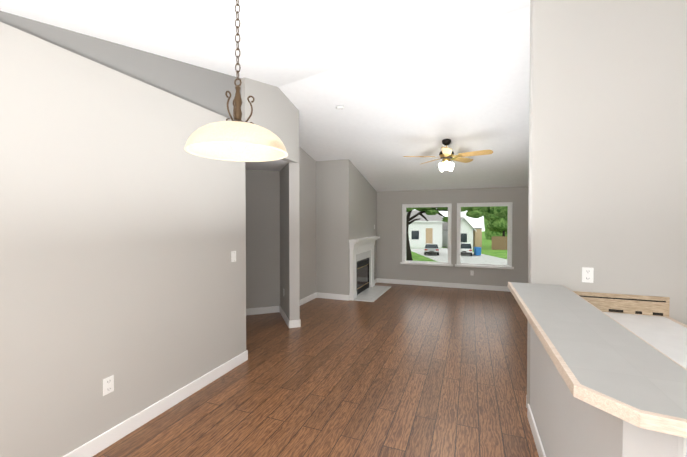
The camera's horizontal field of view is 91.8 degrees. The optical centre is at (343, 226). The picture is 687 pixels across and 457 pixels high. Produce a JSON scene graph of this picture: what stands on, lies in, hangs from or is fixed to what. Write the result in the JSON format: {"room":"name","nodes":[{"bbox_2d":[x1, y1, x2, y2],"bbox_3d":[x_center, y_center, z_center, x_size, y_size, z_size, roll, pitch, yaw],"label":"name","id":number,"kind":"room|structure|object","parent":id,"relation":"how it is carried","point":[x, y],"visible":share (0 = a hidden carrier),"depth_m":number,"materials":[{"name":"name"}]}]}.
{"room":"dining room","nodes":[
{"label":"dining room","id":0,"kind":"room"},
{"bbox_2d":[0,11,298,456],"bbox_3d":[-2.013,-0.583,1.591,0.121,4.300,7.274,0,1,21],"label":"wall","id":1,"kind":"structure","parent":0,"point":[122,223],"depth_m":2.35,"materials":[{"name":"beige paint"}]},
{"bbox_2d":[103,375,113,395],"bbox_3d":[-1.662,1.125,2.355,0.008,0.115,0.072,0,1,21],"label":"outlet","id":2,"kind":"object","parent":1,"relation":"attached to","point":[108,385],"visible":1,"depth_m":2.35,"materials":[{"name":"white plastic"}]},
{"bbox_2d":[63,350,247,456],"bbox_3d":[-2.176,1.521,1.013,0.016,0.112,6.014,0,1,21],"label":"baseboard","id":3,"kind":"structure","parent":1,"relation":"attached to","point":[100,443],"depth_m":2.66,"materials":[{"name":"white wood"}]},
{"bbox_2d":[231,251,235,261],"bbox_3d":[-1.180,0.325,3.592,0.018,0.115,0.072,0,1,21],"label":"light switch","id":4,"kind":"object","parent":1,"relation":"attached to","point":[233,256],"visible":1,"depth_m":3.59,"materials":[{"name":"white plastic"}]},
{"bbox_2d":[245,169,279,308],"bbox_3d":[-1.925,-0.646,5.545,1.701,4.300,0.120,0,1,-21],"label":"wall","id":5,"kind":"structure","parent":0,"point":[262,191],"depth_m":5.70,"materials":[{"name":"beige paint"}]},
{"bbox_2d":[246,306,300,327],"bbox_3d":[-1.561,1.450,5.390,1.999,0.112,1.148,0,1,21],"label":"baseboard","id":6,"kind":"structure","parent":5,"relation":"attached to","point":[273,309],"depth_m":5.64,"materials":[{"name":"white wood"}]},
{"bbox_2d":[0,0,529,191],"bbox_3d":[1.008,-1.125,2.541,9.040,1.906,11.460,0,1,21],"label":"ceiling","id":7,"kind":"structure","parent":0,"point":[398,79],"depth_m":3.63,"materials":[{"name":"white paint"}]},
{"bbox_2d":[184,0,287,161],"bbox_3d":[-0.411,-0.795,1.292,0.384,1.022,0.384,0,1,21],"label":"pendant lamp","id":8,"kind":"object","parent":7,"relation":"hanging from","point":[237,138],"visible":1,"depth_m":1.28,"materials":[{"name":"white glass"}]},
{"bbox_2d":[403,139,492,171],"bbox_3d":[1.706,-1.178,5.477,1.375,0.522,1.342,0,1,21],"label":"ceiling fan","id":9,"kind":"object","parent":7,"relation":"hanging from","point":[446,153],"visible":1,"depth_m":5.45,"materials":[{"name":"beige wood"}]},
{"bbox_2d":[245,159,288,170],"bbox_3d":[-1.759,-1.056,5.024,1.865,0.215,1.883,0,1,21],"label":"ceiling","id":10,"kind":"structure","parent":0,"point":[277,165],"depth_m":5.20,"materials":[{"name":"white paint"}]},
{"bbox_2d":[280,162,299,320],"bbox_3d":[-0.884,-0.644,5.380,0.150,4.300,0.928,0,1,-19],"label":"wall","id":11,"kind":"structure","parent":0,"point":[289,239],"depth_m":4.98,"materials":[{"name":"beige paint"}]},
{"bbox_2d":[299,147,315,299],"bbox_3d":[-0.834,-0.660,6.357,0.120,4.300,1.180,0,1,21],"label":"wall","id":12,"kind":"structure","parent":0,"point":[307,221],"depth_m":6.52,"materials":[{"name":"beige paint"}]},
{"bbox_2d":[92,283,538,456],"bbox_3d":[1.011,1.551,2.593,9.000,0.001,11.440,0,1,21],"label":"floor","id":13,"kind":"structure","parent":0,"point":[399,370],"depth_m":3.17,"materials":[{"name":"brown wood"}]},
{"bbox_2d":[349,236,390,301],"bbox_3d":[0.642,0.867,7.356,0.500,1.215,1.685,0,1,21],"label":"fireplace","id":14,"kind":"object","parent":13,"relation":"on","point":[364,287],"visible":0.98,"depth_m":7.22,"materials":[{"name":"white"}]},
{"bbox_2d":[573,291,686,368],"bbox_3d":[1.676,1.042,1.589,0.637,1.050,1.942,0,1,21],"label":"countertop","id":15,"kind":"structure","parent":13,"relation":"on","point":[648,319],"depth_m":2.33,"materials":[{"name":"white"}]},
{"bbox_2d":[316,159,376,294],"bbox_3d":[0.114,-0.683,7.830,0.840,4.300,2.250,0,1,21],"label":"wall","id":16,"kind":"structure","parent":0,"point":[346,202],"depth_m":6.80,"materials":[{"name":"beige paint"}]},
{"bbox_2d":[315,292,349,300],"bbox_3d":[-0.211,1.428,6.787,0.706,0.112,0.034,0,1,21],"label":"baseboard","id":17,"kind":"structure","parent":16,"relation":"attached to","point":[317,295],"depth_m":6.77,"materials":[{"name":"white wood"}]},
{"bbox_2d":[376,187,528,285],"bbox_3d":[2.852,-0.684,7.908,4.220,4.300,0.150,0,1,21],"label":"wall","id":18,"kind":"structure","parent":0,"point":[389,240],"depth_m":7.95,"materials":[{"name":"beige paint"}]},
{"bbox_2d":[400,203,452,266],"bbox_3d":[2.039,0.201,8.193,1.248,1.516,0.165,0,1,21],"label":"window","id":19,"kind":"structure","parent":18,"relation":"in","point":[449,234],"depth_m":8.19,"materials":[{"name":"white plastic"}]},
{"bbox_2d":[379,278,510,291],"bbox_3d":[2.757,1.410,7.891,4.078,0.112,0.014,0,1,21],"label":"baseboard","id":20,"kind":"structure","parent":18,"relation":"attached to","point":[393,281],"depth_m":7.98,"materials":[{"name":"white wood"}]},
{"bbox_2d":[455,202,513,268],"bbox_3d":[3.255,0.208,7.728,1.248,1.516,0.165,0,1,21],"label":"window","id":21,"kind":"structure","parent":18,"relation":"in","point":[509,248],"depth_m":7.70,"materials":[{"name":"white plastic"}]},
{"bbox_2d":[527,0,686,404],"bbox_3d":[3.390,-0.590,2.025,3.975,4.300,0.140,0,1,21],"label":"wall","id":22,"kind":"structure","parent":0,"point":[608,145],"depth_m":2.48,"materials":[{"name":"beige paint"}]},
{"bbox_2d":[526,395,531,413],"bbox_3d":[2.193,1.495,2.598,1.353,0.112,0.014,0,1,21],"label":"baseboard","id":23,"kind":"structure","parent":22,"relation":"attached to","point":[529,411],"depth_m":2.67,"materials":[{"name":"white wood"}]},
{"bbox_2d":[582,267,593,282],"bbox_3d":[1.866,0.372,2.542,0.072,0.115,0.008,0,1,21],"label":"electrical outlet","id":24,"kind":"object","parent":22,"relation":"attached to","point":[587,274],"visible":1,"depth_m":2.54,"materials":[{"name":"white plastic"}]},
{"bbox_2d":[530,325,686,456],"bbox_3d":[1.274,1.041,1.760,0.230,1.048,1.912,0,1,21],"label":"wall","id":25,"kind":"structure","parent":0,"point":[568,424],"depth_m":1.52,"materials":[{"name":"white paint"}]},
{"bbox_2d":[508,282,686,437],"bbox_3d":[1.185,0.493,1.743,0.398,0.040,1.988,0,1,21],"label":"countertop","id":26,"kind":"structure","parent":25,"relation":"on","point":[601,360],"depth_m":1.19,"materials":[{"name":"grey laminate"},{"name":"light oak wood edging"}]},
{"label":"outside","id":27,"kind":"structure","parent":0,"visible":0},
{"bbox_2d":[410,231,506,264],"bbox_3d":[13.205,3.152,74.944,150.000,0.012,130.500,0,1,-1],"label":"ground","id":28,"kind":"structure","parent":27,"point":[484,257],"depth_m":40.90,"materials":[{"name":"grey concrete"}]},
{"bbox_2d":[406,210,442,247],"bbox_3d":[12.948,0.307,57.884,6.600,6.250,9.300,0,1,-1],"label":"house","id":29,"kind":"structure","parent":28,"relation":"on","point":[427,230],"depth_m":53.65,"materials":[{"name":"white"}]},
{"bbox_2d":[424,243,438,254],"bbox_3d":[11.566,2.960,43.714,1.820,1.360,4.470,0,1,15],"label":"car","id":30,"kind":"object","parent":28,"relation":"on","point":[428,247],"depth_m":41.91,"materials":[{"name":"grey metal"}]},
{"bbox_2d":[406,206,507,260],"bbox_3d":[12.153,-0.543,36.592,17.242,8.720,4.775,0,1,-1],"label":"tree","id":31,"kind":"object","parent":28,"relation":"on","point":[499,211],"depth_m":36.09,"materials":[{"name":"green plant"}]},
{"bbox_2d":[442,217,476,248],"bbox_3d":[18.641,0.958,56.292,4.100,5.000,8.800,0,1,-1],"label":"house","id":32,"kind":"structure","parent":28,"relation":"on","point":[467,227],"depth_m":52.33,"materials":[{"name":"white"}]},
{"bbox_2d":[461,243,471,255],"bbox_3d":[15.661,2.897,43.259,1.970,1.500,4.470,0,1,20],"label":"car","id":33,"kind":"object","parent":28,"relation":"on","point":[466,248],"depth_m":41.57,"materials":[{"name":"white metal"}]},
{"bbox_2d":[473,228,481,247],"bbox_3d":[21.360,1.843,55.627,1.200,3.250,5.600,0,1,-1],"label":"annex","id":34,"kind":"object","parent":28,"relation":"on","point":[478,241],"depth_m":52.88,"materials":[{"name":"beige wood"}]},
{"bbox_2d":[473,247,481,254],"bbox_3d":[16.819,3.138,41.783,0.680,1.054,0.820,0,1,-1],"label":"bin","id":35,"kind":"object","parent":28,"relation":"on","point":[477,250],"depth_m":41.42,"materials":[{"name":"blue plastic"}]},
{"bbox_2d":[484,206,506,236],"bbox_3d":[26.268,-0.439,54.806,7.182,7.840,4.216,0,1,-1],"label":"tree","id":36,"kind":"object","parent":28,"relation":"on","point":[495,224],"depth_m":53.64,"materials":[{"name":"green plant"}]},
{"bbox_2d":[484,218,506,239],"bbox_3d":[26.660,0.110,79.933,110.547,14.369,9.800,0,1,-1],"label":"tree","id":37,"kind":"object","parent":28,"relation":"on","point":[489,234],"depth_m":78.27,"materials":[{"name":"green plant"}]},
{"bbox_2d":[491,236,506,249],"bbox_3d":[25.644,2.521,50.532,6.400,2.060,0.070,0,1,-2],"label":"fence","id":38,"kind":"object","parent":28,"relation":"on","point":[501,244],"depth_m":50.45,"materials":[{"name":"brown wood"}]}
]}

